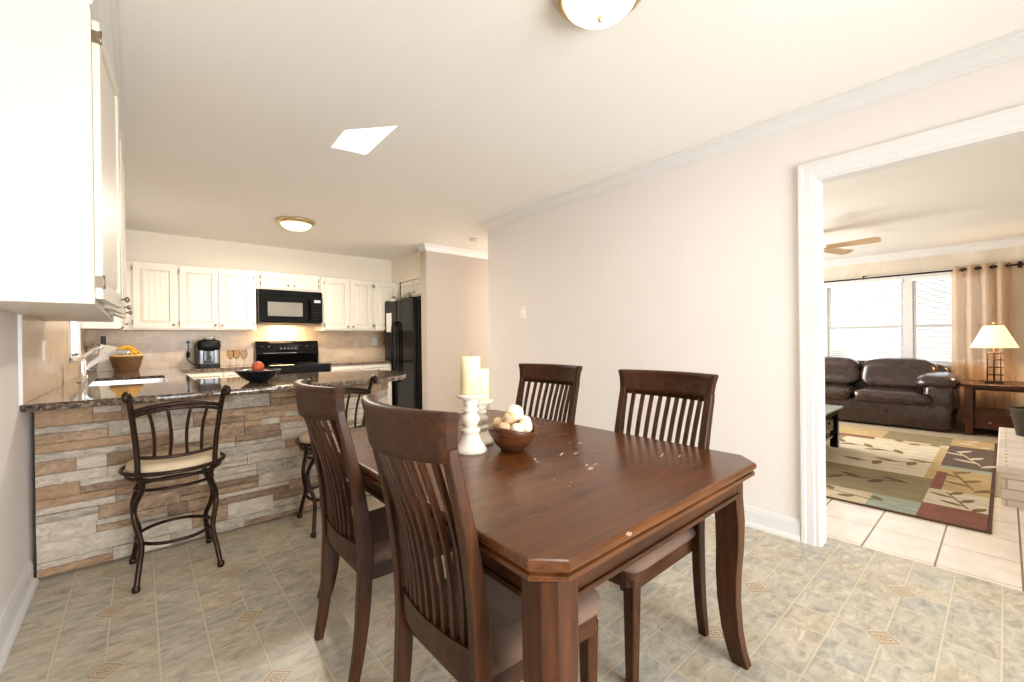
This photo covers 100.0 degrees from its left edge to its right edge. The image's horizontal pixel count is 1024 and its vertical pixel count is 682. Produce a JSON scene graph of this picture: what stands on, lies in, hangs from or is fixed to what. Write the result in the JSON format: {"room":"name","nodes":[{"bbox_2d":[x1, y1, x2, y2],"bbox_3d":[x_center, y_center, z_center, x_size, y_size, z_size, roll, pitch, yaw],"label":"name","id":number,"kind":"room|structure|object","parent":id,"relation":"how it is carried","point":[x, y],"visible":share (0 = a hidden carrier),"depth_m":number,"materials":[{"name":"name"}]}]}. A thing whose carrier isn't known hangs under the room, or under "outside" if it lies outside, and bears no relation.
{"room":"dining room","nodes":[
{"label":"dining room","id":0,"kind":"room"},
{"bbox_2d":[0,310,77,614],"bbox_3d":[-1.647,-0.033,1.152,0.120,2.500,9.100,-1,0,-41],"label":"wall","id":1,"kind":"structure","parent":0,"point":[17,436],"depth_m":1.92,"materials":[{"name":"beige paint"}]},
{"bbox_2d":[0,560,38,674],"bbox_3d":[-0.499,1.144,-0.030,0.034,0.125,5.825,-1,0,-41],"label":"baseboard","id":2,"kind":"structure","parent":1,"relation":"attached to","point":[13,614],"depth_m":1.84,"materials":[{"name":"white wood"}]},
{"bbox_2d":[18,314,23,404],"bbox_3d":[-2.320,0.080,2.028,0.013,0.445,0.017,-1,0,-41],"label":"trim","id":3,"kind":"structure","parent":1,"relation":"attached to","point":[20,323],"depth_m":2.02,"materials":[{"name":"white wood"}]},
{"bbox_2d":[42,341,45,360],"bbox_3d":[-2.726,0.056,2.505,0.008,0.116,0.072,-1,0,-41],"label":"wall outlet","id":4,"kind":"object","parent":1,"relation":"attached to","point":[43,342],"visible":1,"depth_m":2.49,"materials":[{"name":"white plastic"}]},
{"bbox_2d":[22,315,86,403],"bbox_3d":[-3.455,0.073,3.329,0.010,0.480,3.440,-1,0,-41],"label":"backsplash","id":5,"kind":"structure","parent":1,"relation":"attached to","point":[40,377],"depth_m":2.57,"materials":[{"name":"tile"}]},
{"bbox_2d":[0,0,131,321],"bbox_3d":[-2.116,-0.651,2.080,0.395,1.050,1.650,-1,0,-41],"label":"upper cabinet","id":6,"kind":"object","parent":1,"relation":"attached to","point":[63,245],"visible":1,"depth_m":1.48,"materials":[{"name":"white paint"}]},
{"bbox_2d":[66,0,89,8],"bbox_3d":[-2.160,-1.226,2.047,0.307,0.106,1.630,-1,0,-41],"label":"trim","id":7,"kind":"structure","parent":6,"relation":"attached to","point":[80,3],"depth_m":1.52,"materials":[{"name":"white wood"}]},
{"bbox_2d":[69,321,80,363],"bbox_3d":[-3.851,-0.293,3.716,0.130,0.960,0.820,-1,0,-41],"label":"window","id":8,"kind":"structure","parent":1,"relation":"in","point":[71,358],"depth_m":3.56,"materials":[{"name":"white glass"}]},
{"bbox_2d":[71,322,78,353],"bbox_3d":[-3.828,-0.301,3.750,0.026,0.821,0.712,-1,0,-41],"label":"window blind","id":9,"kind":"object","parent":8,"relation":"attached to","point":[74,335],"visible":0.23,"depth_m":3.79,"materials":[{"name":"white"}]},
{"bbox_2d":[78,0,126,151],"bbox_3d":[-2.131,-1.237,2.073,0.385,0.085,1.786,-1,0,-41],"label":"trim","id":10,"kind":"structure","parent":1,"relation":"attached to","point":[105,12],"depth_m":1.77,"materials":[{"name":"white wood"}]},
{"bbox_2d":[81,316,127,329],"bbox_3d":[-4.107,-0.491,4.331,0.341,0.745,0.430,-1,0,-41],"label":"upper cabinet","id":11,"kind":"object","parent":1,"relation":"attached to","point":[118,324],"visible":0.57,"depth_m":4.19,"materials":[{"name":"white paint"}]},
{"bbox_2d":[125,229,402,361],"bbox_3d":[-3.100,-0.028,5.999,4.295,2.500,0.120,-1,0,-41],"label":"wall","id":12,"kind":"structure","parent":0,"point":[141,246],"depth_m":5.62,"materials":[{"name":"beige paint"}]},
{"bbox_2d":[184,339,191,348],"bbox_3d":[-3.916,0.034,5.190,0.072,0.116,0.008,-1,0,-41],"label":"wall outlet","id":13,"kind":"object","parent":12,"relation":"attached to","point":[185,340],"visible":1,"depth_m":5.19,"materials":[{"name":"white plastic"}]},
{"bbox_2d":[123,260,255,330],"bbox_3d":[-3.774,-0.497,5.090,1.245,0.745,0.371,-1,0,-41],"label":"upper cabinet","id":14,"kind":"object","parent":12,"relation":"attached to","point":[163,297],"visible":0.98,"depth_m":4.95,"materials":[{"name":"white paint"}]},
{"bbox_2d":[87,324,384,368],"bbox_3d":[-3.253,0.035,5.780,3.515,0.540,0.010,-1,0,-41],"label":"backsplash","id":15,"kind":"structure","parent":12,"relation":"attached to","point":[160,349],"depth_m":5.54,"materials":[{"name":"tile"}]},
{"bbox_2d":[256,271,319,291],"bbox_3d":[-3.014,-0.774,5.755,0.770,0.222,0.371,-1,0,-41],"label":"upper cabinet","id":16,"kind":"object","parent":12,"relation":"attached to","point":[264,280],"visible":0.94,"depth_m":5.62,"materials":[{"name":"white paint"}]},
{"bbox_2d":[256,289,321,323],"bbox_3d":[-2.976,-0.443,5.717,0.760,0.420,0.454,-1,0,-41],"label":"microwave","id":17,"kind":"object","parent":16,"relation":"attached to","point":[272,306],"visible":1,"depth_m":5.56,"materials":[{"name":"black plastic"}]},
{"bbox_2d":[314,277,399,331],"bbox_3d":[-2.272,-0.518,6.399,1.180,0.745,0.371,-1,0,-41],"label":"upper cabinet","id":18,"kind":"object","parent":12,"relation":"attached to","point":[353,305],"visible":0.8,"depth_m":6.20,"materials":[{"name":"white paint"}]},
{"bbox_2d":[391,252,420,284],"bbox_3d":[-1.338,-1.110,6.634,0.520,0.380,1.250,-1,0,-41],"label":"wall","id":19,"kind":"structure","parent":0,"point":[407,268],"depth_m":6.55,"materials":[{"name":"beige paint"}]},
{"bbox_2d":[420,251,489,412],"bbox_3d":[-0.409,-0.061,6.506,2.070,2.500,0.150,-1,0,-41],"label":"wall","id":20,"kind":"structure","parent":0,"point":[454,288],"depth_m":6.01,"materials":[{"name":"beige paint"}]},
{"bbox_2d":[415,242,487,258],"bbox_3d":[-0.427,-1.268,6.449,2.148,0.085,0.228,-1,0,-41],"label":"trim","id":21,"kind":"structure","parent":20,"relation":"attached to","point":[423,246],"depth_m":5.98,"materials":[{"name":"white wood"}]},
{"bbox_2d":[0,495,1023,681],"bbox_3d":[0.421,1.218,2.943,5.525,0.060,9.300,-1,0,-41],"label":"floor","id":22,"kind":"structure","parent":0,"point":[838,610],"depth_m":1.83,"materials":[{"name":"tile"}]},
{"bbox_2d":[118,385,230,593],"bbox_3d":[-1.810,0.726,2.314,0.460,0.979,0.498,-1,0,-43],"label":"counter stool","id":23,"kind":"object","parent":22,"relation":"on","point":[172,463],"visible":1,"depth_m":2.20,"materials":[{"name":"brown metal"}]},
{"bbox_2d":[125,446,219,476],"bbox_3d":[-1.830,0.650,2.333,0.408,0.086,0.408,-1,0,-43],"label":"seat cushion","id":24,"kind":"object","parent":23,"relation":"on","point":[167,466],"depth_m":2.21,"materials":[{"name":"beige fabric"}]},
{"bbox_2d":[254,341,330,374],"bbox_3d":[-2.864,0.585,5.635,0.770,1.172,0.693,-1,0,-41],"label":"range","id":25,"kind":"object","parent":22,"relation":"on","point":[292,357],"visible":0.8,"depth_m":5.69,"materials":[{"name":"black metal"}]},
{"bbox_2d":[264,362,330,367],"bbox_3d":[-2.885,0.308,5.654,0.770,0.025,0.640,-1,0,-41],"label":"cooktop","id":26,"kind":"object","parent":25,"relation":"in","point":[266,364],"depth_m":5.53,"materials":[{"name":"black glass"}]},
{"bbox_2d":[295,375,377,537],"bbox_3d":[-1.192,0.718,2.878,0.460,0.979,0.498,-1,0,-38],"label":"counter stool","id":27,"kind":"object","parent":22,"relation":"on","point":[304,438],"visible":0.41,"depth_m":2.77,"materials":[{"name":"brown metal"}]},
{"bbox_2d":[299,426,353,443],"bbox_3d":[-1.210,0.641,2.899,0.408,0.086,0.408,-1,0,-38],"label":"seat cushion","id":28,"kind":"object","parent":27,"relation":"on","point":[304,438],"depth_m":2.76,"materials":[{"name":"beige fabric"}]},
{"bbox_2d":[330,363,391,404],"bbox_3d":[-2.263,0.772,6.205,0.860,0.880,0.650,-1,0,-41],"label":"base cabinet","id":29,"kind":"object","parent":22,"relation":"on","point":[387,366],"visible":0.2,"depth_m":6.06,"materials":[{"name":"white paint"}]},
{"bbox_2d":[325,360,390,365],"bbox_3d":[-2.272,0.311,6.211,0.875,0.038,0.615,-1,0,-41],"label":"countertop","id":30,"kind":"structure","parent":29,"relation":"on","point":[351,362],"depth_m":6.06,"materials":[{"name":"brown stone"}]},
{"bbox_2d":[293,379,456,681],"bbox_3d":[-0.519,0.679,1.737,0.632,1.053,0.441,-1,0,-41],"label":"dining chair","id":31,"kind":"object","parent":22,"relation":"on","point":[362,539],"visible":0.77,"depth_m":1.52,"materials":[{"name":"brown wood"}]},
{"bbox_2d":[352,506,439,564],"bbox_3d":[-0.461,0.764,1.787,0.479,0.058,0.423,-1,0,-41],"label":"seat cushion","id":32,"kind":"object","parent":31,"relation":"on","point":[380,553],"depth_m":1.56,"materials":[{"name":"fabric"}]},
{"bbox_2d":[385,297,421,408],"bbox_3d":[-1.364,0.298,6.401,0.856,1.805,0.910,-1,0,-41],"label":"refrigerator","id":33,"kind":"object","parent":22,"relation":"on","point":[403,344],"visible":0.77,"depth_m":5.99,"materials":[{"name":"black metal"}]},
{"bbox_2d":[386,313,391,331],"bbox_3d":[-1.829,-0.274,6.385,0.003,0.280,0.170,-1,0,-41],"label":"paper","id":34,"kind":"object","parent":33,"relation":"on","point":[388,315],"visible":0.86,"depth_m":6.39,"materials":[{"name":"white paper"}]},
{"bbox_2d":[404,292,411,298],"bbox_3d":[-1.477,-0.642,6.101,0.100,0.110,0.173,-1,0,-41],"label":"figurine","id":35,"kind":"object","parent":33,"relation":"on","point":[408,295],"visible":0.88,"depth_m":6.06,"materials":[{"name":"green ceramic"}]},
{"bbox_2d":[361,394,600,681],"bbox_3d":[-0.077,0.675,1.220,0.632,1.053,0.441,-1,0,-41],"label":"dining chair","id":36,"kind":"object","parent":22,"relation":"on","point":[471,623],"visible":0.84,"depth_m":1.03,"materials":[{"name":"brown wood"}]},
{"bbox_2d":[437,573,600,676],"bbox_3d":[-0.019,0.760,1.271,0.479,0.058,0.423,-1,0,-41],"label":"seat cushion","id":37,"kind":"object","parent":36,"relation":"on","point":[505,607],"depth_m":1.12,"materials":[{"name":"fabric"}]},
{"bbox_2d":[317,410,755,681],"bbox_3d":[-0.027,0.816,1.789,1.132,0.760,1.638,-1,0,-41],"label":"dining table","id":38,"kind":"object","parent":22,"relation":"on","point":[556,518],"visible":0.76,"depth_m":1.22,"materials":[{"name":"brown wood"}]},
{"bbox_2d":[455,392,486,455],"bbox_3d":[-0.163,0.323,1.703,0.125,0.230,0.125,-1,0,-41],"label":"candlestick","id":39,"kind":"object","parent":38,"relation":"on","point":[471,443],"visible":0.91,"depth_m":1.67,"materials":[{"name":"white ceramic"}]},
{"bbox_2d":[460,354,480,394],"bbox_3d":[-0.165,0.132,1.702,0.080,0.162,0.080,-1,0,-41],"label":"pillar candle","id":40,"kind":"object","parent":39,"relation":"on","point":[470,383],"visible":0.94,"depth_m":1.67,"materials":[{"name":"beige wax"}]},
{"bbox_2d":[476,399,493,445],"bbox_3d":[-0.133,0.345,1.841,0.110,0.185,0.110,-1,0,-41],"label":"candlestick","id":41,"kind":"object","parent":38,"relation":"on","point":[484,434],"visible":0.6,"depth_m":1.82,"materials":[{"name":"white ceramic"}]},
{"bbox_2d":[478,367,488,401],"bbox_3d":[-0.135,0.182,1.841,0.074,0.148,0.074,-1,0,-41],"label":"pillar candle","id":42,"kind":"object","parent":41,"relation":"on","point":[484,372],"visible":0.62,"depth_m":1.81,"materials":[{"name":"beige wax"}]},
{"bbox_2d":[488,423,535,451],"bbox_3d":[0.001,0.384,1.722,0.192,0.104,0.192,-1,0,29],"label":"wooden bowl","id":43,"kind":"object","parent":38,"relation":"on","point":[507,440],"visible":0.84,"depth_m":1.65,"materials":[{"name":"brown wood"}]},
{"bbox_2d":[491,417,502,427],"bbox_3d":[-0.053,0.336,1.730,0.061,0.060,0.060,-1,0,-41],"label":"decorative ball","id":44,"kind":"object","parent":43,"relation":"in","point":[495,422],"visible":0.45,"depth_m":1.71,"materials":[{"name":"beige wicker"}]},
{"bbox_2d":[498,422,510,428],"bbox_3d":[-0.030,0.343,1.679,0.057,0.056,0.056,-1,0,-41],"label":"decorative ball","id":45,"kind":"object","parent":43,"relation":"in","point":[505,425],"visible":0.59,"depth_m":1.66,"materials":[{"name":"beige wicker"}]},
{"bbox_2d":[510,423,523,431],"bbox_3d":[0.021,0.345,1.670,0.054,0.054,0.054,-1,0,-41],"label":"decorative ball","id":46,"kind":"object","parent":43,"relation":"in","point":[519,427],"visible":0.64,"depth_m":1.65,"materials":[{"name":"wicker"}]},
{"bbox_2d":[519,419,531,432],"bbox_3d":[0.053,0.340,1.706,0.061,0.060,0.060,-1,0,-41],"label":"decorative ball","id":47,"kind":"object","parent":43,"relation":"in","point":[527,425],"visible":0.64,"depth_m":1.69,"materials":[{"name":"wicker"}]},
{"bbox_3d":[0.007,0.359,1.724,0.059,0.058,0.058,-1,0,-41],"label":"decorative ball","id":48,"kind":"object","parent":43,"relation":"in","visible":0},
{"bbox_2d":[502,412,515,425],"bbox_3d":[-0.011,0.309,1.706,0.054,0.054,0.054,-1,0,-41],"label":"decorative ball","id":49,"kind":"object","parent":48,"relation":"on","point":[508,417],"visible":0.85,"depth_m":1.69,"materials":[{"name":"beige wicker"}]},
{"bbox_2d":[506,405,523,422],"bbox_3d":[0.012,0.297,1.750,0.078,0.076,0.076,-1,0,-41],"label":"decorative ball","id":50,"kind":"object","parent":48,"relation":"on","point":[517,410],"visible":0.72,"depth_m":1.73,"materials":[{"name":"wicker"}]},
{"bbox_2d":[515,363,582,423],"bbox_3d":[0.043,0.670,2.401,0.632,1.053,0.490,-1,0,-42],"label":"dining chair","id":51,"kind":"object","parent":22,"relation":"on","point":[558,374],"visible":0.31,"depth_m":2.56,"materials":[{"name":"brown wood"}]},
{"bbox_2d":[608,369,718,681],"bbox_3d":[0.492,0.667,1.773,0.632,1.053,0.480,-1,0,-38],"label":"dining chair","id":52,"kind":"object","parent":22,"relation":"on","point":[693,386],"visible":0.5,"depth_m":1.73,"materials":[{"name":"brown wood"}]},
{"bbox_2d":[623,527,695,572],"bbox_3d":[0.432,0.754,1.727,0.479,0.058,0.461,-1,0,-38],"label":"seat cushion","id":53,"kind":"object","parent":52,"relation":"on","point":[652,560],"depth_m":1.54,"materials":[{"name":"fabric"}]},
{"bbox_3d":[-3.447,0.792,3.898,0.745,0.880,2.495,-1,0,-41],"label":"base cabinet","id":54,"kind":"object","parent":22,"relation":"on","visible":0},
{"bbox_2d":[20,364,405,412],"bbox_3d":[-2.598,0.320,4.067,2.262,0.038,3.440,-1,0,-41],"label":"countertop","id":55,"kind":"structure","parent":54,"relation":"on","point":[178,385],"depth_m":2.89,"materials":[{"name":"brown stone"}]},
{"bbox_2d":[86,343,98,371],"bbox_3d":[-4.439,0.172,4.567,0.128,0.300,0.128,-1,0,-41],"label":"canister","id":56,"kind":"object","parent":55,"relation":"on","point":[93,355],"visible":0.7,"depth_m":4.51,"materials":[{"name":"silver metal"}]},
{"bbox_2d":[76,346,129,382],"bbox_3d":[-3.135,0.174,3.302,0.304,0.270,0.068,-1,0,-41],"label":"kitchen faucet","id":57,"kind":"object","parent":55,"relation":"on","point":[83,366],"visible":1,"depth_m":3.23,"materials":[{"name":"silver metal"}]},
{"bbox_2d":[95,336,117,371],"bbox_3d":[-4.227,0.135,4.486,0.100,0.370,0.174,-1,0,41],"label":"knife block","id":58,"kind":"object","parent":55,"relation":"on","point":[105,365],"visible":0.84,"depth_m":4.44,"materials":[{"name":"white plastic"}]},
{"bbox_2d":[108,354,143,371],"bbox_3d":[-3.993,0.229,4.451,0.278,0.176,0.278,-1,0,-41],"label":"fruit basket","id":59,"kind":"object","parent":55,"relation":"on","point":[120,363],"visible":0.95,"depth_m":4.37,"materials":[{"name":"wicker"}]},
{"bbox_2d":[116,345,138,352],"bbox_3d":[-3.969,0.087,4.431,0.039,0.088,0.191,-1,0,32],"label":"banana","id":60,"kind":"object","parent":59,"relation":"in","point":[124,346],"visible":0.82,"depth_m":4.42,"materials":[{"name":"yellow food"}]},
{"bbox_2d":[93,378,165,385],"bbox_3d":[-3.001,0.417,3.384,0.454,0.166,0.954,-1,0,-41],"label":"sink","id":61,"kind":"object","parent":55,"relation":"in","point":[154,380],"visible":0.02,"depth_m":3.72,"materials":[{"name":"white metal"}]},
{"bbox_2d":[194,337,220,367],"bbox_3d":[-3.643,0.130,5.138,0.252,0.362,0.305,-1,0,-41],"label":"coffee maker","id":62,"kind":"object","parent":55,"relation":"on","point":[206,352],"visible":1,"depth_m":5.06,"materials":[{"name":"silver metal"}]},
{"bbox_2d":[186,341,195,365],"bbox_3d":[-3.864,0.153,5.179,0.114,0.308,0.045,-1,0,-11],"label":"power cord","id":63,"kind":"object","parent":62,"relation":"attached to","point":[188,342],"visible":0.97,"depth_m":5.16,"materials":[{"name":"black plastic"}]},
{"bbox_2d":[197,363,220,367],"bbox_3d":[-3.577,0.288,5.078,0.228,0.045,0.100,-1,0,-41],"label":"drip tray","id":64,"kind":"object","parent":62,"relation":"on","point":[200,365],"depth_m":5.05,"materials":[{"name":"black plastic"}]},
{"bbox_2d":[185,371,239,379],"bbox_3d":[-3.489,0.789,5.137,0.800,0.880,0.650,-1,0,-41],"label":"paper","id":65,"kind":"object","parent":55,"relation":"on","point":[220,374],"visible":0.04,"depth_m":4.85,"materials":[{"name":"white paper"}]},
{"bbox_2d":[234,368,280,381],"bbox_3d":[-1.841,0.251,3.115,0.294,0.086,0.294,-1,0,-41],"label":"serving bowl","id":66,"kind":"object","parent":55,"relation":"on","point":[250,375],"visible":0.98,"depth_m":3.03,"materials":[{"name":"black ceramic"}]},
{"bbox_3d":[-1.876,0.248,3.095,0.077,0.074,0.078,14,-30,0],"label":"orange","id":67,"kind":"object","parent":66,"relation":"in","visible":0},
{"bbox_2d":[252,361,263,370],"bbox_3d":[-1.838,0.181,3.107,0.078,0.074,0.077,-1,0,-41],"label":"orange","id":68,"kind":"object","parent":67,"relation":"on","point":[257,366],"visible":0.93,"depth_m":3.08,"materials":[{"name":"orange food"}]},
{"bbox_2d":[119,0,1023,260],"bbox_3d":[0.391,-1.342,2.937,5.525,0.060,9.300,-1,0,-41],"label":"ceiling","id":69,"kind":"structure","parent":0,"point":[392,127],"depth_m":2.25,"materials":[{"name":"white paint"}]},
{"bbox_2d":[276,216,314,232],"bbox_3d":[-2.312,-1.221,4.600,0.377,0.126,0.377,-1,0,-41],"label":"ceiling light","id":70,"kind":"object","parent":69,"relation":"attached to","point":[297,224],"visible":1,"depth_m":4.50,"materials":[{"name":"white glass"}]},
{"bbox_2d":[470,238,477,242],"bbox_3d":[-0.486,-1.286,5.501,0.116,0.044,0.116,-1,0,-41],"label":"smoke detector","id":71,"kind":"object","parent":69,"relation":"attached to","point":[474,240],"visible":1,"depth_m":5.46,"materials":[{"name":"white plastic"}]},
{"bbox_2d":[553,0,640,29],"bbox_3d":[0.326,-1.245,1.593,0.347,0.126,0.347,-1,0,-41],"label":"ceiling light","id":72,"kind":"object","parent":69,"relation":"attached to","point":[588,14],"visible":1,"depth_m":1.59,"materials":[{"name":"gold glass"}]},
{"bbox_2d":[488,56,1023,518],"bbox_3d":[1.863,-0.078,2.386,0.085,2.500,6.350,-1,0,-41],"label":"wall","id":73,"kind":"structure","parent":0,"point":[693,267],"depth_m":2.97,"materials":[{"name":"white paint"}]},
{"bbox_2d":[520,307,524,317],"bbox_3d":[0.105,-0.288,4.324,0.016,0.116,0.072,-1,0,-41],"label":"light switch","id":74,"kind":"object","parent":73,"relation":"attached to","point":[522,309],"visible":1,"depth_m":4.33,"materials":[{"name":"white plastic"}]},
{"bbox_2d":[478,28,1023,229],"bbox_3d":[2.542,-1.295,3.038,2.148,0.085,6.428,-1,0,-41],"label":"trim","id":75,"kind":"structure","parent":73,"relation":"attached to","point":[1009,46],"depth_m":2.44,"materials":[{"name":"white wood"}]},
{"bbox_2d":[710,504,800,541],"bbox_3d":[0.718,1.120,3.630,0.034,0.125,2.955,-1,0,-41],"label":"baseboard","id":76,"kind":"structure","parent":73,"relation":"attached to","point":[777,524],"depth_m":2.62,"materials":[{"name":"white wood"}]},
{"bbox_2d":[797,104,1023,546],"bbox_3d":[2.401,0.068,1.756,0.112,2.198,2.091,-1,0,-41],"label":"trim","id":77,"kind":"structure","parent":73,"relation":"attached to","point":[1006,124],"depth_m":2.45,"materials":[{"name":"white wood"}]},
{"bbox_2d":[839,420,1000,497],"bbox_3d":[4.757,1.160,4.797,3.950,0.064,6.400,-1,0,-41],"label":"floor","id":78,"kind":"structure","parent":0,"point":[958,431],"depth_m":5.28,"materials":[{"name":"beige tile"}]},
{"bbox_2d":[825,356,963,432],"bbox_3d":[4.908,0.682,6.247,0.987,0.880,2.284,-1,0,-41],"label":"leather sofa","id":79,"kind":"object","parent":78,"relation":"on","point":[905,392],"visible":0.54,"depth_m":5.73,"materials":[{"name":"brown leather"}]},
{"bbox_2d":[825,384,860,399],"bbox_3d":[4.638,0.740,6.411,0.794,0.191,0.808,-1,0,-41],"label":"seat cushion","id":80,"kind":"object","parent":79,"relation":"on","point":[832,391],"depth_m":6.01,"materials":[{"name":"leather"}]},
{"bbox_2d":[825,356,861,384],"bbox_3d":[4.906,0.461,6.643,0.418,0.440,0.826,-1,0,-41],"label":"cushion","id":81,"kind":"object","parent":79,"relation":"on","point":[838,370],"depth_m":6.38,"materials":[{"name":"leather"}]},
{"bbox_2d":[853,386,932,405],"bbox_3d":[5.170,0.735,5.800,0.794,0.191,0.808,-1,0,-41],"label":"seat cushion","id":82,"kind":"object","parent":79,"relation":"on","point":[862,395],"depth_m":5.60,"materials":[{"name":"leather"}]},
{"bbox_2d":[861,358,938,388],"bbox_3d":[5.438,0.457,6.032,0.418,0.440,0.826,-1,0,-41],"label":"cushion","id":83,"kind":"object","parent":79,"relation":"on","point":[879,372],"depth_m":5.95,"materials":[{"name":"leather"}]},
{"bbox_2d":[826,425,997,534],"bbox_3d":[3.303,1.143,4.525,3.220,0.012,2.399,-1,0,-41],"label":"area rug","id":84,"kind":"object","parent":78,"relation":"on","point":[944,480],"visible":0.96,"depth_m":3.64,"materials":[{"name":"multicoloured fabric"}]},
{"bbox_2d":[825,404,842,447],"bbox_3d":[2.880,0.923,4.649,0.970,0.437,0.950,-1,0,-41],"label":"coffee table","id":85,"kind":"object","parent":84,"relation":"on","point":[831,411],"visible":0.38,"depth_m":4.53,"materials":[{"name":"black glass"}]},
{"bbox_2d":[825,433,834,440],"bbox_3d":[2.881,1.012,4.649,0.850,0.020,0.840,-1,0,-41],"label":"shelf","id":86,"kind":"object","parent":85,"relation":"attached to","point":[828,436],"depth_m":4.53,"materials":[{"name":"black wood"}]},
{"bbox_2d":[960,379,1023,435],"bbox_3d":[5.973,0.808,5.046,0.780,0.610,0.935,-1,0,-41],"label":"end table","id":87,"kind":"object","parent":78,"relation":"on","point":[976,417],"visible":0.96,"depth_m":5.08,"materials":[{"name":"brown wood"}]},
{"bbox_2d":[973,407,1011,418],"bbox_3d":[5.976,0.866,5.045,0.700,0.023,0.850,-1,0,-41],"label":"shelf","id":88,"kind":"object","parent":87,"relation":"attached to","point":[978,412],"depth_m":5.09,"materials":[{"name":"brown wood"}]},
{"bbox_2d":[970,321,1018,383],"bbox_3d":[5.787,0.135,5.158,0.400,0.740,0.400,-1,0,-41],"label":"table lamp","id":89,"kind":"object","parent":87,"relation":"on","point":[995,336],"visible":1,"depth_m":5.08,"materials":[{"name":"beige fabric"}]},
{"bbox_2d":[997,427,1023,508],"bbox_3d":[4.477,0.999,3.224,1.895,0.280,1.095,-1,0,-41],"label":"brick hearth","id":90,"kind":"object","parent":78,"relation":"on","point":[1010,454],"visible":1,"depth_m":3.01,"materials":[{"name":"beige brick"}]},
{"bbox_2d":[1008,407,1023,436],"bbox_3d":[4.676,0.733,3.855,0.288,0.245,0.291,-1,0,-41],"label":"metal bucket","id":91,"kind":"object","parent":90,"relation":"on","point":[1017,413],"visible":1,"depth_m":3.87,"materials":[{"name":"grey metal"}]},
{"bbox_2d":[823,137,1023,260],"bbox_3d":[4.068,-1.309,4.216,5.700,0.060,6.400,-1,0,-41],"label":"ceiling","id":92,"kind":"structure","parent":0,"point":[975,195],"depth_m":3.99,"materials":[{"name":"white paint"}]},
{"bbox_2d":[824,237,880,255],"bbox_3d":[3.561,-1.097,5.051,1.232,0.355,1.208,-1,0,-41],"label":"ceiling fan","id":93,"kind":"object","parent":92,"relation":"hanging from","point":[834,248],"visible":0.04,"depth_m":4.83,"materials":[{"name":"brown wood"}]},
{"bbox_2d":[824,246,1023,406],"bbox_3d":[6.126,-0.097,5.999,0.120,2.420,6.400,-1,0,-41],"label":"wall","id":94,"kind":"structure","parent":0,"point":[1014,254],"depth_m":5.79,"materials":[{"name":"beige paint"}]},
{"bbox_2d":[824,269,951,366],"bbox_3d":[5.767,-0.319,6.351,0.125,1.350,1.960,-1,0,-41],"label":"window","id":95,"kind":"structure","parent":94,"relation":"in","point":[907,282],"depth_m":6.28,"materials":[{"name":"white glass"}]},
{"bbox_2d":[827,279,903,357],"bbox_3d":[5.446,-0.306,6.655,0.046,1.210,0.916,-1,0,-41],"label":"window blind","id":96,"kind":"object","parent":95,"relation":"attached to","point":[834,347],"visible":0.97,"depth_m":6.63,"materials":[{"name":"white plastic"}]},
{"bbox_2d":[912,275,951,358],"bbox_3d":[6.070,-0.311,5.938,0.046,1.210,0.776,-1,0,-41],"label":"window blind","id":97,"kind":"object","parent":95,"relation":"attached to","point":[947,351],"visible":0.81,"depth_m":6.08,"materials":[{"name":"white plastic"}]},
{"bbox_2d":[824,237,1023,267],"bbox_3d":[6.038,-1.256,5.931,0.078,0.100,6.200,-1,0,-41],"label":"trim","id":98,"kind":"structure","parent":94,"relation":"attached to","point":[1013,242],"depth_m":6.07,"materials":[{"name":"white wood"}]},
{"bbox_2d":[824,261,1023,282],"bbox_3d":[5.819,-0.969,6.136,0.145,0.080,2.800,-1,0,-41],"label":"curtain rod","id":99,"kind":"object","parent":94,"relation":"attached to","point":[1020,263],"visible":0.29,"depth_m":6.12,"materials":[{"name":"brown metal"}]},
{"bbox_2d":[951,261,1014,421],"bbox_3d":[6.184,0.041,5.658,0.114,2.105,0.563,-1,0,-41],"label":"sheer curtain","id":100,"kind":"object","parent":99,"relation":"hanging from","point":[979,297],"visible":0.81,"depth_m":5.67,"materials":[{"name":"beige fabric"}]},
{"bbox_2d":[826,497,1023,590],"bbox_3d":[2.646,1.192,2.958,1.650,0.060,6.400,-1,0,-41],"label":"tile floor","id":101,"kind":"structure","parent":0,"point":[998,557],"depth_m":2.52,"materials":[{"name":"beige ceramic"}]},
{"bbox_3d":[-1.080,-0.054,6.850,0.130,2.500,1.250,-1,0,-41],"label":"wall","id":102,"kind":"structure","parent":0,"visible":0},
{"bbox_2d":[400,278,420,298],"bbox_3d":[-1.259,-0.786,6.495,0.551,0.250,0.900,-1,0,-41],"label":"upper cabinet","id":103,"kind":"object","parent":102,"relation":"attached to","point":[413,286],"visible":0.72,"depth_m":6.39,"materials":[{"name":"white paint"}]},
{"label":"outside","id":104,"kind":"structure","parent":0,"visible":0},
{"bbox_2d":[844,351,951,360],"bbox_3d":[11.330,1.492,9.855,90.000,0.100,80.000,-1,0,-41],"label":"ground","id":105,"kind":"structure","parent":104,"point":[850,351],"depth_m":35.11,"materials":[{"name":"white"}]},
{"bbox_3d":[-1.926,0.780,3.107,1.960,0.870,0.675,-1,0,-41],"label":"cabinet","id":106,"kind":"object","parent":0,"visible":0},
{"bbox_2d":[34,382,388,578],"bbox_3d":[-1.687,0.778,2.848,1.980,0.870,0.156,-1,0,-45],"label":"stone veneer","id":107,"kind":"object","parent":106,"relation":"attached to","point":[83,519],"visible":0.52,"depth_m":2.49,"materials":[{"name":"stone"}]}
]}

